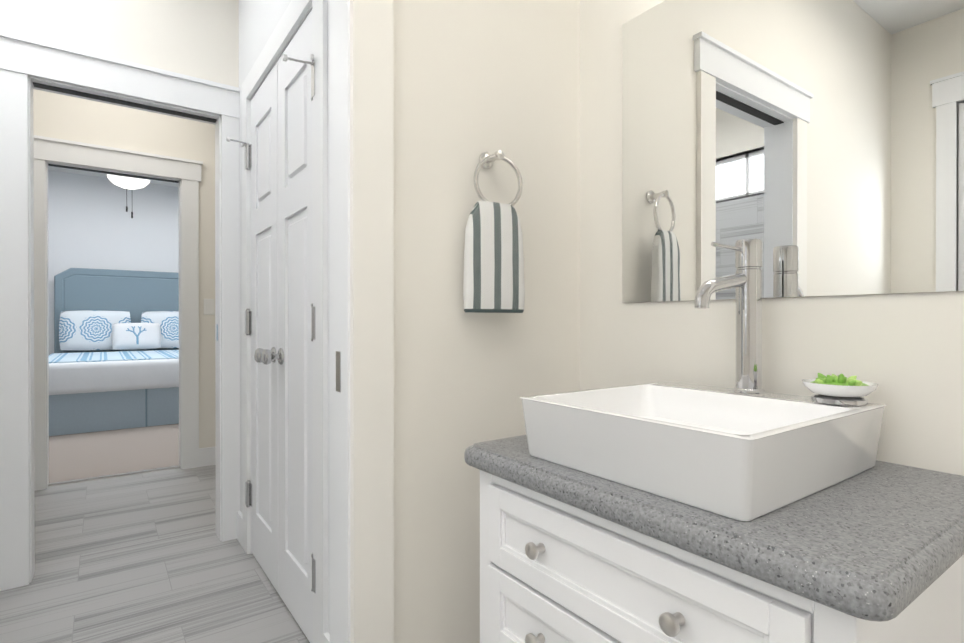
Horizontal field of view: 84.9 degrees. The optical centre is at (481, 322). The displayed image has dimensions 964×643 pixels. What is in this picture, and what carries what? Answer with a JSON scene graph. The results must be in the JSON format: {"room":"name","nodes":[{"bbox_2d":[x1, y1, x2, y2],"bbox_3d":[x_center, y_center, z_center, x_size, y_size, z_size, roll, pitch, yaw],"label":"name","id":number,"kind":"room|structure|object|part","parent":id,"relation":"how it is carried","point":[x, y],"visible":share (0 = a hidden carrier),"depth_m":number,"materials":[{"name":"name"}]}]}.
{"room":"bathroom","nodes":[
{"label":"bathroom","id":0,"kind":"room"},
{"bbox_2d":[48,167,177,186],"bbox_3d":[-1.963,-1.894,2.923,6.800,0.100,10.120,0,0,-36],"label":"ceiling","id":1,"kind":"structure","parent":0,"point":[101,175],"depth_m":6.55,"materials":[{"name":"paint"}]},
{"bbox_2d":[107,174,149,217],"bbox_3d":[-4.064,-1.529,6.069,1.257,0.649,1.201,0,0,-36],"label":"ceiling fan light","id":2,"kind":"object","parent":1,"relation":"hanging from","point":[126,183],"visible":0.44,"depth_m":5.95,"materials":[{"name":"white glass"}]},
{"bbox_2d":[48,170,178,354],"bbox_3d":[-4.779,-0.417,6.840,6.800,2.880,0.120,0,0,-36],"label":"wall","id":3,"kind":"structure","parent":0,"point":[92,224],"depth_m":6.75,"materials":[{"name":"grey paint"}]},
{"bbox_2d":[49,423,178,482],"bbox_3d":[-3.675,1.074,5.310,6.800,0.108,4.260,0,0,-36],"label":"floor","id":4,"kind":"structure","parent":0,"point":[90,454],"depth_m":4.17,"materials":[{"name":"beige carpet"}]},
{"bbox_2d":[49,268,178,435],"bbox_3d":[-3.904,0.170,6.020,1.670,1.688,2.175,0,0,-36],"label":"bed","id":5,"kind":"object","parent":4,"relation":"on","point":[114,361],"visible":0.81,"depth_m":6.26,"materials":[{"name":"blue fabric"}]},
{"bbox_2d":[49,352,178,394],"bbox_3d":[-3.869,0.506,5.973,1.670,0.290,2.055,0,0,-36],"label":"duvet","id":6,"kind":"object","parent":5,"relation":"on","point":[70,373],"depth_m":5.04,"materials":[{"name":"white fabric"}]},
{"bbox_3d":[-4.510,0.148,6.862,1.640,1.650,0.100,0,0,-36],"label":"headboard","id":7,"kind":"part","parent":5,"relation":"part of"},
{"bbox_2d":[0,0,238,87],"bbox_3d":[-1.778,-0.402,2.199,2.850,2.880,0.120,0,0,-36],"label":"wall","id":8,"kind":"structure","parent":0,"point":[197,38],"depth_m":2.33,"materials":[{"name":"beige paint"}]},
{"bbox_2d":[0,31,239,590],"bbox_3d":[-1.571,-0.043,2.325,0.906,2.161,0.158,0,0,-36],"label":"door frame","id":9,"kind":"structure","parent":8,"relation":"attached to","point":[28,65],"depth_m":2.15,"materials":[{"name":"white wood"}]},
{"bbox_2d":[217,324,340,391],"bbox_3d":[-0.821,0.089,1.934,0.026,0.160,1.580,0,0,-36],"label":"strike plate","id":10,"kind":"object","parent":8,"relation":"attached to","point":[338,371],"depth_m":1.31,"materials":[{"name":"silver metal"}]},
{"bbox_2d":[33,89,215,447],"bbox_3d":[-2.430,-0.406,3.577,6.800,2.880,0.120,0,0,-36],"label":"wall","id":11,"kind":"structure","parent":0,"point":[64,117],"depth_m":3.69,"materials":[{"name":"beige paint"}]},
{"bbox_2d":[34,135,202,490],"bbox_3d":[-2.459,-0.059,3.557,1.004,2.186,0.196,0,0,-36],"label":"door frame","id":12,"kind":"structure","parent":11,"relation":"attached to","point":[184,174],"depth_m":3.54,"materials":[{"name":"white wood"}]},
{"bbox_2d":[199,446,215,466],"bbox_3d":[-1.778,0.967,3.968,0.629,0.130,0.014,0,0,-36],"label":"baseboard","id":13,"kind":"structure","parent":11,"relation":"attached to","point":[207,456],"depth_m":3.81,"materials":[{"name":"white wood"}]},
{"bbox_2d":[204,299,214,314],"bbox_3d":[-1.979,-0.117,3.823,0.072,0.116,0.008,0,0,-36],"label":"hall light switch","id":14,"kind":"object","parent":11,"relation":"attached to","point":[209,306],"visible":1,"depth_m":3.82,"materials":[{"name":"white plastic"}]},
{"bbox_2d":[0,465,309,642],"bbox_3d":[-0.902,1.092,1.072,3.550,0.100,5.860,0,0,-36],"label":"floor","id":15,"kind":"structure","parent":0,"point":[148,557],"depth_m":2.18,"materials":[{"name":"grey wood"}]},
{"bbox_2d":[48,465,179,485],"bbox_3d":[-2.459,1.028,3.561,0.730,0.011,0.030,0,0,-36],"label":"threshold","id":16,"kind":"object","parent":15,"relation":"on","point":[108,476],"depth_m":3.54,"materials":[{"name":"grey wood"}]},
{"bbox_2d":[464,435,963,642],"bbox_3d":[0.427,0.659,1.053,0.609,0.765,0.810,0,0,-36],"label":"bathroom vanity","id":17,"kind":"object","parent":15,"relation":"on","point":[875,554],"visible":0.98,"depth_m":0.80,"materials":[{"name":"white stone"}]},
{"bbox_3d":[0.207,0.610,0.895,0.018,0.165,0.638,0,0,-36],"label":"drawer","id":18,"kind":"part","parent":17,"relation":"part of","materials":[{"name":"white wood"}]},
{"bbox_3d":[0.207,0.435,0.894,0.018,0.165,0.638,0,0,-36],"label":"drawer","id":19,"kind":"part","parent":17,"relation":"part of","materials":[{"name":"white wood"}]},
{"bbox_2d":[520,381,885,521],"bbox_3d":[0.425,0.216,1.057,0.510,0.120,0.490,0,0,-36],"label":"sink","id":20,"kind":"object","parent":17,"relation":"in","point":[726,452],"visible":0.98,"depth_m":0.90,"materials":[{"name":"white ceramic"}]},
{"bbox_2d":[694,239,764,393],"bbox_3d":[0.541,-0.015,1.156,0.186,0.339,0.066,0,0,-23],"label":"faucet","id":21,"kind":"object","parent":20,"relation":"on","point":[745,280],"visible":1,"depth_m":1.16,"materials":[{"name":"silver metal"}]},
{"bbox_2d":[802,373,878,405],"bbox_3d":[0.693,0.126,1.024,0.124,0.059,0.124,0,0,-36],"label":"dish","id":22,"kind":"object","parent":20,"relation":"on","point":[840,389],"visible":1,"depth_m":0.99,"materials":[{"name":"white ceramic"}]},
{"bbox_2d":[239,0,329,633],"bbox_3d":[-0.712,-0.401,2.010,0.120,2.880,1.430,0,0,-36],"label":"wall","id":23,"kind":"structure","parent":0,"point":[259,20],"depth_m":2.23,"materials":[{"name":"white paint"}]},
{"bbox_2d":[226,137,275,506],"bbox_3d":[-0.966,0.008,2.180,0.099,1.636,0.477,0,0,-36],"label":"hardware piece","id":24,"kind":"object","parent":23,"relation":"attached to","point":[248,312],"visible":0.81,"depth_m":2.35,"materials":[{"name":"grey metal"}]},
{"bbox_2d":[251,61,277,591],"bbox_3d":[-0.891,0.016,2.192,0.035,2.020,0.445,0,0,-36],"label":"closet door","id":25,"kind":"structure","parent":23,"relation":"in","point":[264,310],"depth_m":2.16,"materials":[{"name":"white wood"}]},
{"bbox_2d":[242,0,327,642],"bbox_3d":[-0.732,-0.029,2.028,0.134,2.136,1.102,0,0,-36],"label":"trim","id":26,"kind":"structure","parent":23,"relation":"attached to","point":[293,17],"depth_m":1.59,"materials":[{"name":"white wood"}]},
{"bbox_2d":[261,54,315,592],"bbox_3d":[-0.662,0.010,1.759,0.099,1.636,0.477,0,0,-36],"label":"hardware piece","id":27,"kind":"object","parent":23,"relation":"attached to","point":[268,356],"visible":0.81,"depth_m":1.61,"materials":[{"name":"grey metal"}]},
{"bbox_2d":[278,10,312,642],"bbox_3d":[-0.628,0.017,1.826,0.035,2.020,0.445,0,0,-36],"label":"closet door","id":28,"kind":"structure","parent":23,"relation":"in","point":[295,452],"depth_m":1.81,"materials":[{"name":"white wood"}]},
{"bbox_2d":[330,0,393,642],"bbox_3d":[-0.645,-0.049,1.105,0.984,2.181,0.196,0,0,-36],"label":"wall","id":29,"kind":"structure","parent":23,"relation":"attached to","point":[362,315],"depth_m":1.28,"materials":[{"name":"beige paint"}]},
{"bbox_2d":[393,0,579,642],"bbox_3d":[-0.872,-0.398,0.941,2.850,2.880,0.120,0,0,-36],"label":"wall","id":30,"kind":"structure","parent":0,"point":[474,80],"depth_m":1.46,"materials":[{"name":"beige paint"}]},
{"bbox_2d":[463,150,524,312],"bbox_3d":[0.026,-0.257,1.458,0.182,0.456,0.089,0,0,-36],"label":"towel ring","id":31,"kind":"object","parent":30,"relation":"attached to","point":[493,280],"visible":1,"depth_m":1.43,"materials":[{"name":"white fabric"}]},
{"bbox_2d":[463,201,524,312],"bbox_3d":[0.035,-0.178,1.446,0.183,0.300,0.042,0,0,-27],"label":"towel","id":32,"kind":"object","parent":31,"relation":"hanging from","point":[493,281],"depth_m":1.42,"materials":[{"name":"white fabric"}]},
{"bbox_2d":[580,0,735,389],"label":"wall","id":33,"kind":"structure","parent":0,"point":[622,344],"depth_m":1.61,"materials":[{"name":"beige paint"}]},
{"bbox_2d":[622,0,963,302],"bbox_3d":[0.670,-0.474,1.230,0.006,0.830,0.850,0,0,-36],"label":"mirror","id":34,"kind":"object","parent":33,"relation":"attached to","point":[816,147],"visible":1,"depth_m":1.18,"materials":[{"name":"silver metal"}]},
{"bbox_2d":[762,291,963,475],"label":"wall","id":35,"kind":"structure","parent":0,"point":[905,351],"depth_m":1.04,"materials":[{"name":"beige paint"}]}
]}

